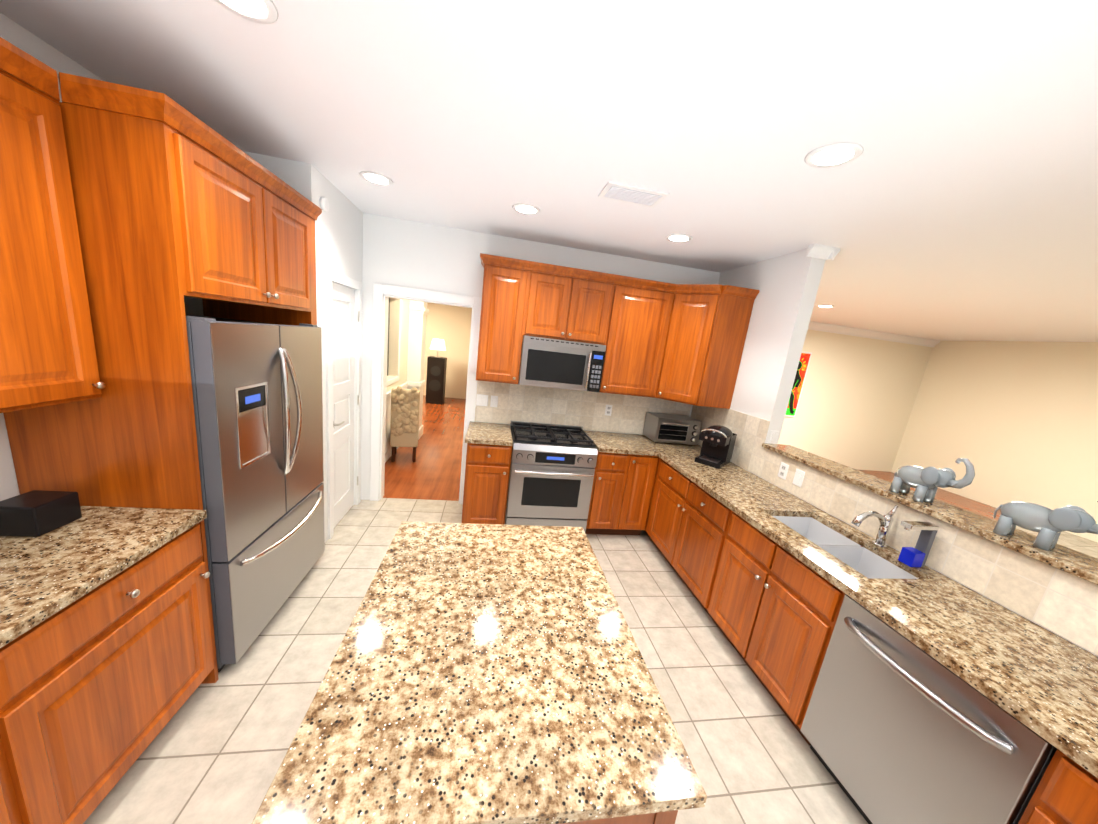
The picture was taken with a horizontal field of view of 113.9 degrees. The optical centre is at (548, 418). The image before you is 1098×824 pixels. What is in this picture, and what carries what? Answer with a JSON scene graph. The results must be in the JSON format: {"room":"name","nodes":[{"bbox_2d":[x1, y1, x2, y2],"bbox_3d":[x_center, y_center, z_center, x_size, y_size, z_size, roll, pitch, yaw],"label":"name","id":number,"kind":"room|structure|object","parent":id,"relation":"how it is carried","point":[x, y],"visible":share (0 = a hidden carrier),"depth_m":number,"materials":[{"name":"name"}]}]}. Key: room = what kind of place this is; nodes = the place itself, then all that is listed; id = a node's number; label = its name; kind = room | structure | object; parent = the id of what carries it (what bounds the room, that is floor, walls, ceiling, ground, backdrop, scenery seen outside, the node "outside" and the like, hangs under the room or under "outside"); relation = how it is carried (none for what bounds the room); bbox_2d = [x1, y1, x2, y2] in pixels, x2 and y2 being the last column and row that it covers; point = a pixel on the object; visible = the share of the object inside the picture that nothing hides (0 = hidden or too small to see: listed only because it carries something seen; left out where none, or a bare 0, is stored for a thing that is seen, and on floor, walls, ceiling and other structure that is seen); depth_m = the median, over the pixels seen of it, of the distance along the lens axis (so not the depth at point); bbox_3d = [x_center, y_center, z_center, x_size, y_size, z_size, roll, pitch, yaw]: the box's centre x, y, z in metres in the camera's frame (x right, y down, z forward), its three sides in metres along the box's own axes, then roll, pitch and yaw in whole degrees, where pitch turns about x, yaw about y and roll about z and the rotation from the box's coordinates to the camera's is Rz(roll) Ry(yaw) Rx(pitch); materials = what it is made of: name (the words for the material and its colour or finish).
{"room":"kitchen","nodes":[
{"label":"kitchen","id":0,"kind":"room"},
{"bbox_2d":[0,13,203,500],"bbox_3d":[-1.981,0.113,0.462,0.120,2.680,5.790,5,12,-10],"label":"wall","id":1,"kind":"structure","parent":0,"point":[24,39],"depth_m":1.38,"materials":[{"name":"white paint"}]},
{"bbox_2d":[0,37,105,412],"bbox_3d":[-1.764,-0.532,0.910,0.346,1.060,0.695,5,12,-10],"label":"upper cabinet","id":2,"kind":"object","parent":1,"relation":"attached to","point":[48,357],"visible":1,"depth_m":1.12,"materials":[{"name":"brown wood"}]},
{"bbox_2d":[243,151,362,541],"bbox_3d":[-1.991,-0.401,2.874,0.600,2.680,0.910,5,12,-10],"label":"wall","id":3,"kind":"structure","parent":0,"point":[339,234],"depth_m":2.58,"materials":[{"name":"white paint"}]},
{"bbox_2d":[319,197,328,210],"bbox_3d":[-1.499,-1.432,2.385,0.030,0.080,0.080,5,12,-10],"label":"smoke detector","id":4,"kind":"object","parent":3,"relation":"attached to","point":[324,203],"visible":0.98,"depth_m":2.37,"materials":[{"name":"white plastic"}]},
{"bbox_2d":[325,268,361,538],"bbox_3d":[-1.731,-0.106,3.045,0.017,2.100,0.690,5,12,-10],"label":"door frame","id":5,"kind":"structure","parent":3,"relation":"attached to","point":[330,275],"depth_m":2.83,"materials":[{"name":"white wood"}]},
{"bbox_2d":[332,282,359,526],"bbox_3d":[-1.751,-0.077,3.051,0.095,2.022,0.547,5,12,-10],"label":"pantry door","id":6,"kind":"structure","parent":3,"relation":"in","point":[343,316],"depth_m":3.07,"materials":[{"name":"white wood"}]},
{"bbox_2d":[387,297,409,391],"bbox_3d":[-4.326,-1.146,5.067,4.400,2.680,0.120,5,12,-10],"label":"wall","id":7,"kind":"structure","parent":0,"point":[393,311],"depth_m":4.95,"materials":[{"name":"beige paint"}]},
{"bbox_2d":[385,299,407,462],"bbox_3d":[-2.031,-0.505,4.532,0.030,2.190,2.098,5,12,-10],"label":"trim","id":8,"kind":"structure","parent":7,"relation":"attached to","point":[388,450],"depth_m":4.76,"materials":[{"name":"white wood"}]},
{"bbox_2d":[423,302,471,398],"bbox_3d":[-4.375,-2.037,9.233,5.580,2.680,0.120,5,12,-10],"label":"wall","id":9,"kind":"structure","parent":0,"point":[449,325],"depth_m":9.44,"materials":[{"name":"beige paint"}]},
{"bbox_2d":[361,213,719,499],"bbox_3d":[-0.384,-0.375,3.663,4.270,2.680,0.120,5,12,-10],"label":"wall","id":10,"kind":"structure","parent":0,"point":[413,254],"depth_m":3.30,"materials":[{"name":"white paint"}]},
{"bbox_2d":[370,283,481,503],"bbox_3d":[-1.230,-0.167,3.571,0.980,2.115,0.138,5,12,-10],"label":"door frame","id":11,"kind":"structure","parent":10,"relation":"attached to","point":[379,371],"depth_m":3.42,"materials":[{"name":"white wood"}]},
{"bbox_2d":[474,381,689,434],"bbox_3d":[0.388,-0.102,3.779,2.370,0.458,0.008,5,12,-10],"label":"tile backsplash","id":12,"kind":"structure","parent":10,"relation":"attached to","point":[516,402],"depth_m":3.75,"materials":[{"name":"beige tile"}]},
{"bbox_2d":[476,394,487,405],"bbox_3d":[-0.671,-0.183,3.587,0.115,0.116,0.009,5,12,-10],"label":"electrical outlet plate","id":13,"kind":"object","parent":12,"relation":"attached to","point":[481,400],"depth_m":3.58,"materials":[{"name":"white plastic"}]},
{"bbox_2d":[490,395,497,406],"bbox_3d":[-0.553,-0.173,3.608,0.072,0.116,0.009,5,12,-10],"label":"electrical outlet plate","id":14,"kind":"object","parent":12,"relation":"attached to","point":[494,399],"depth_m":3.61,"materials":[{"name":"white plastic"}]},
{"bbox_2d":[605,405,612,415],"bbox_3d":[0.636,-0.088,3.811,0.072,0.116,0.009,5,12,-10],"label":"electrical outlet plate","id":15,"kind":"object","parent":12,"relation":"attached to","point":[608,410],"depth_m":3.81,"materials":[{"name":"white plastic"}]},
{"bbox_2d":[476,253,759,408],"bbox_3d":[0.538,-0.766,3.312,2.396,1.060,0.650,5,12,-10],"label":"upper cabinet","id":16,"kind":"object","parent":10,"relation":"attached to","point":[682,343],"visible":1,"depth_m":3.22,"materials":[{"name":"brown wood"}]},
{"bbox_2d":[518,336,605,391],"bbox_3d":[0.103,-0.523,3.408,0.758,0.438,0.438,5,12,-10],"label":"microwave","id":17,"kind":"object","parent":16,"relation":"attached to","point":[556,363],"visible":0.96,"depth_m":3.24,"materials":[{"name":"silver metal"}]},
{"bbox_2d":[0,0,1097,341],"bbox_3d":[2.928,-1.126,2.455,10.240,0.050,8.720,5,12,-10],"label":"ceiling","id":18,"kind":"structure","parent":0,"point":[956,200],"depth_m":1.44,"materials":[{"name":"white paint"}]},
{"bbox_2d":[215,0,278,23],"bbox_3d":[-0.933,-1.266,1.069,0.199,0.006,0.199,0,14,-30],"label":"recessed light","id":19,"kind":"object","parent":18,"relation":"in","point":[258,11],"depth_m":1.11,"materials":[{"name":"white plastic"}]},
{"bbox_2d":[359,171,392,185],"bbox_3d":[-1.116,-1.552,2.313,0.199,0.006,0.199,3,12,-16],"label":"recessed light","id":20,"kind":"object","parent":18,"relation":"in","point":[376,178],"depth_m":2.30,"materials":[{"name":"white"}]},
{"bbox_2d":[512,203,539,214],"bbox_3d":[-0.162,-1.486,2.538,0.199,0.006,0.199,3,12,-16],"label":"recessed light","id":21,"kind":"object","parent":18,"relation":"in","point":[528,209],"depth_m":2.52,"materials":[{"name":"white"}]},
{"bbox_2d":[598,181,668,207],"bbox_3d":[0.490,-1.309,2.098,0.360,0.016,0.210,5,12,-10],"label":"ceiling vent","id":22,"kind":"object","parent":18,"relation":"in","point":[621,192],"visible":1,"depth_m":2.07,"materials":[{"name":"white metal"}]},
{"bbox_2d":[666,234,691,241],"bbox_3d":[1.003,-1.393,2.760,0.199,0.006,0.199,3,12,-16],"label":"recessed light","id":23,"kind":"object","parent":18,"relation":"in","point":[672,237],"depth_m":2.74,"materials":[{"name":"white"}]},
{"bbox_2d":[816,305,833,307],"bbox_3d":[3.679,-1.496,4.759,0.199,0.006,0.199,3,12,-16],"label":"recessed light","id":24,"kind":"object","parent":18,"relation":"in","point":[826,306],"depth_m":4.74,"materials":[{"name":"white"}]},
{"bbox_2d":[805,142,863,167],"bbox_3d":[1.193,-1.103,1.502,0.199,0.006,0.199,3,12,-16],"label":"recessed light","id":25,"kind":"object","parent":18,"relation":"in","point":[824,156],"depth_m":1.49,"materials":[{"name":"white"}]},
{"bbox_2d":[83,395,1097,823],"bbox_3d":[0.444,0.894,4.769,14.000,0.050,13.020,5,12,-10],"label":"floor","id":26,"kind":"structure","parent":0,"point":[215,752],"depth_m":1.85,"materials":[{"name":"tile"}]},
{"bbox_2d":[0,675,39,823],"bbox_3d":[-1.687,1.060,0.555,0.636,0.870,0.720,5,12,-10],"label":"base cabinet","id":27,"kind":"object","parent":26,"relation":"on","point":[16,807],"depth_m":0.95,"materials":[{"name":"brown wood"}]},
{"bbox_2d":[0,523,213,823],"bbox_3d":[-1.792,0.903,1.237,0.636,0.870,0.696,5,12,-10],"label":"base cabinet","id":28,"kind":"object","parent":26,"relation":"on","point":[100,684],"depth_m":1.18,"materials":[{"name":"brown wood"}]},
{"bbox_2d":[0,506,206,647],"bbox_3d":[-1.514,0.789,-0.281,0.646,0.038,3.658,5,12,-10],"label":"countertop","id":29,"kind":"structure","parent":28,"relation":"on","point":[46,576],"depth_m":1.18,"materials":[{"name":"stone"}]},
{"bbox_2d":[0,490,81,536],"bbox_3d":[-1.848,0.339,1.287,0.140,0.110,0.140,5,12,-10],"label":"box","id":30,"kind":"object","parent":29,"relation":"on","point":[34,513],"visible":1,"depth_m":1.25,"materials":[{"name":"black plastic"}]},
{"bbox_2d":[3,72,321,683],"bbox_3d":[-1.816,-0.049,1.922,0.668,2.430,1.126,5,12,-10],"label":"tall cabinet","id":31,"kind":"object","parent":26,"relation":"on","point":[175,203],"visible":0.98,"depth_m":1.39,"materials":[{"name":"brown wood"}]},
{"bbox_2d":[186,315,324,671],"bbox_3d":[-1.801,0.308,1.993,0.749,1.712,0.950,5,12,-10],"label":"fridge","id":32,"kind":"object","parent":26,"relation":"on","point":[257,398],"visible":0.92,"depth_m":1.78,"materials":[{"name":"grey metal"}]},
{"bbox_2d":[390,386,419,461],"bbox_3d":[-1.927,0.048,4.791,0.342,1.023,0.440,3,13,-20],"label":"chair","id":33,"kind":"object","parent":26,"relation":"on","point":[404,423],"visible":1,"depth_m":4.60,"materials":[{"name":"beige fabric"}]},
{"bbox_2d":[407,300,428,439],"bbox_3d":[-2.159,-1.012,5.660,0.380,2.680,0.380,5,12,-10],"label":"column","id":34,"kind":"structure","parent":26,"relation":"on","point":[418,312],"depth_m":5.52,"materials":[{"name":"white paint"}]},
{"bbox_2d":[425,339,446,404],"bbox_3d":[-2.742,-1.154,8.733,0.400,1.550,0.382,5,12,-10],"label":"speaker","id":35,"kind":"object","parent":26,"relation":"on","point":[436,379],"visible":1,"depth_m":8.59,"materials":[{"name":"black wood"}]},
{"bbox_2d":[251,521,706,823],"bbox_3d":[-0.214,1.064,1.274,0.872,0.910,1.075,5,12,-10],"label":"kitchen island","id":36,"kind":"object","parent":26,"relation":"on","point":[488,674],"visible":1,"depth_m":0.86,"materials":[{"name":"beige stone"}]},
{"bbox_2d":[462,443,511,524],"bbox_3d":[-0.600,0.579,3.437,0.384,0.870,0.667,5,12,-10],"label":"base cabinet","id":37,"kind":"object","parent":26,"relation":"on","point":[487,473],"visible":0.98,"depth_m":3.13,"materials":[{"name":"brown wood"}]},
{"bbox_2d":[465,421,512,445],"bbox_3d":[-0.557,0.133,3.349,0.405,0.038,0.641,5,12,-10],"label":"countertop","id":38,"kind":"structure","parent":37,"relation":"on","point":[488,433],"depth_m":3.23,"materials":[{"name":"stone"}]},
{"bbox_2d":[504,421,597,531],"bbox_3d":[-0.021,0.592,3.495,0.760,0.955,0.693,5,12,-10],"label":"range","id":39,"kind":"object","parent":26,"relation":"on","point":[552,471],"visible":0.94,"depth_m":3.22,"materials":[{"name":"silver metal"}]},
{"bbox_2d":[585,451,658,534],"bbox_3d":[0.643,0.682,3.652,0.600,0.870,0.667,5,12,-10],"label":"base cabinet","id":40,"kind":"object","parent":26,"relation":"on","point":[622,490],"visible":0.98,"depth_m":3.36,"materials":[{"name":"brown wood"}]},
{"bbox_2d":[583,430,658,456],"bbox_3d":[0.682,0.239,3.550,0.570,0.038,0.671,5,12,-10],"label":"countertop","id":41,"kind":"structure","parent":40,"relation":"on","point":[605,442],"depth_m":3.44,"materials":[{"name":"stone"}]},
{"bbox_2d":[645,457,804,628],"bbox_3d":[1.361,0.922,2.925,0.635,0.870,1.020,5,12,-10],"label":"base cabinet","id":42,"kind":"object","parent":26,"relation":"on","point":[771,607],"depth_m":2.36,"materials":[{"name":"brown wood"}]},
{"bbox_2d":[635,434,1097,777],"bbox_3d":[1.639,0.933,1.274,0.642,0.224,5.651,5,12,-10],"label":"countertop","id":43,"kind":"structure","parent":42,"relation":"on","point":[1040,681],"depth_m":1.42,"materials":[{"name":"stone"}]},
{"bbox_2d":[643,412,701,444],"bbox_3d":[1.292,0.112,3.752,0.470,0.265,0.345,5,12,-10],"label":"toaster oven","id":44,"kind":"object","parent":43,"relation":"on","point":[671,428],"visible":1,"depth_m":3.63,"materials":[{"name":"grey metal"}]},
{"bbox_2d":[694,425,736,468],"bbox_3d":[1.472,0.227,3.148,0.224,0.334,0.342,17,16,40],"label":"coffee maker","id":45,"kind":"object","parent":43,"relation":"on","point":[718,444],"visible":1,"depth_m":3.08,"materials":[{"name":"black plastic"}]},
{"bbox_2d":[851,505,898,547],"bbox_3d":[1.731,0.569,1.914,0.253,0.238,0.060,5,12,-10],"label":"faucet","id":46,"kind":"object","parent":43,"relation":"on","point":[885,521],"visible":0.98,"depth_m":1.91,"materials":[{"name":"silver metal"}]},
{"bbox_2d":[898,521,938,566],"bbox_3d":[1.792,0.618,1.758,0.165,0.222,0.060,5,12,-10],"label":"soap dispenser","id":47,"kind":"object","parent":43,"relation":"on","point":[917,555],"visible":1,"depth_m":1.75,"materials":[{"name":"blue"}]},
{"bbox_2d":[800,594,1056,823],"bbox_3d":[1.541,1.268,1.403,0.669,0.868,0.592,5,12,-10],"label":"dishwasher","id":48,"kind":"object","parent":26,"relation":"on","point":[897,728],"visible":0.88,"depth_m":1.29,"materials":[{"name":"grey metal"}]},
{"bbox_2d":[1018,749,1097,823],"bbox_3d":[1.707,1.440,0.685,0.635,0.870,0.901,5,12,-10],"label":"base cabinet","id":49,"kind":"object","parent":26,"relation":"on","point":[1066,793],"depth_m":0.96,"materials":[{"name":"brown wood"}]},
{"bbox_2d":[778,329,933,471],"bbox_3d":[4.253,-0.459,6.675,6.090,2.680,0.120,5,12,-10],"label":"wall","id":50,"kind":"structure","parent":0,"point":[856,401],"depth_m":6.89,"materials":[{"name":"beige paint"}]},
{"bbox_2d":[785,351,811,416],"bbox_3d":[4.090,-0.665,6.513,1.260,1.210,0.042,5,12,-10],"label":"painting","id":51,"kind":"object","parent":50,"relation":"attached to","point":[799,381],"visible":0.12,"depth_m":6.58,"materials":[{"name":"multicoloured"}]},
{"bbox_2d":[808,321,939,346],"bbox_3d":[4.476,-1.669,6.321,5.970,0.130,0.090,5,12,-10],"label":"crown molding","id":52,"kind":"structure","parent":50,"relation":"attached to","point":[852,331],"depth_m":6.56,"materials":[{"name":"white"}]},
{"bbox_2d":[718,248,1097,656],"bbox_3d":[2.085,0.438,1.228,0.120,2.680,5.670,5,12,-10],"label":"wall","id":53,"kind":"structure","parent":0,"point":[787,285],"depth_m":2.89,"materials":[{"name":"white paint"}]},
{"bbox_2d":[806,243,840,260],"bbox_3d":[1.955,-1.248,2.780,0.220,0.075,0.450,5,12,-10],"label":"trim","id":54,"kind":"structure","parent":53,"relation":"attached to","point":[823,252],"depth_m":2.58,"materials":[{"name":"white paint"}]},
{"bbox_2d":[690,404,1097,655],"bbox_3d":[1.988,0.624,1.261,0.027,0.458,5.659,5,12,-10],"label":"tile backsplash","id":55,"kind":"structure","parent":53,"relation":"attached to","point":[1061,603],"depth_m":1.69,"materials":[{"name":"beige tile"}]},
{"bbox_2d":[768,430,778,443],"bbox_3d":[1.821,0.156,2.896,0.072,0.116,0.009,5,12,-10],"label":"electrical outlet plate","id":56,"kind":"object","parent":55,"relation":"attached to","point":[773,437],"depth_m":2.89,"materials":[{"name":"white plastic"}]},
{"bbox_2d":[778,462,788,479],"bbox_3d":[1.761,0.392,2.687,0.009,0.116,0.072,5,12,-10],"label":"electrical outlet plate","id":57,"kind":"object","parent":55,"relation":"attached to","point":[783,470],"depth_m":2.68,"materials":[{"name":"white plastic"}]},
{"bbox_2d":[792,468,804,487],"bbox_3d":[1.782,0.424,2.553,0.009,0.116,0.072,5,12,-10],"label":"electrical outlet plate","id":58,"kind":"object","parent":55,"relation":"attached to","point":[798,476],"depth_m":2.55,"materials":[{"name":"white plastic"}]},
{"bbox_2d":[762,443,1097,584],"bbox_3d":[2.181,0.725,0.727,0.255,0.032,4.528,5,12,-10],"label":"bar","id":59,"kind":"object","parent":53,"relation":"on","point":[1074,562],"visible":1,"depth_m":1.72,"materials":[{"name":"beige stone"}]},
{"bbox_2d":[889,458,974,502],"bbox_3d":[1.990,0.301,1.866,0.123,0.274,0.318,5,12,-10],"label":"elephant figurine","id":60,"kind":"object","parent":59,"relation":"on","point":[926,482],"visible":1,"depth_m":1.86,"materials":[{"name":"grey ceramic"}]},
{"bbox_2d":[993,501,1097,550],"bbox_3d":[2.058,0.402,1.455,0.146,0.265,0.298,5,12,-10],"label":"elephant figurine","id":61,"kind":"object","parent":59,"relation":"on","point":[1049,525],"visible":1,"depth_m":1.46,"materials":[{"name":"grey ceramic"}]},
{"bbox_2d":[890,341,1097,541],"bbox_3d":[7.890,0.673,3.399,0.120,2.680,8.020,5,12,-10],"label":"wall","id":62,"kind":"structure","parent":0,"point":[1012,421],"depth_m":5.76,"materials":[{"name":"beige paint"}]}
]}

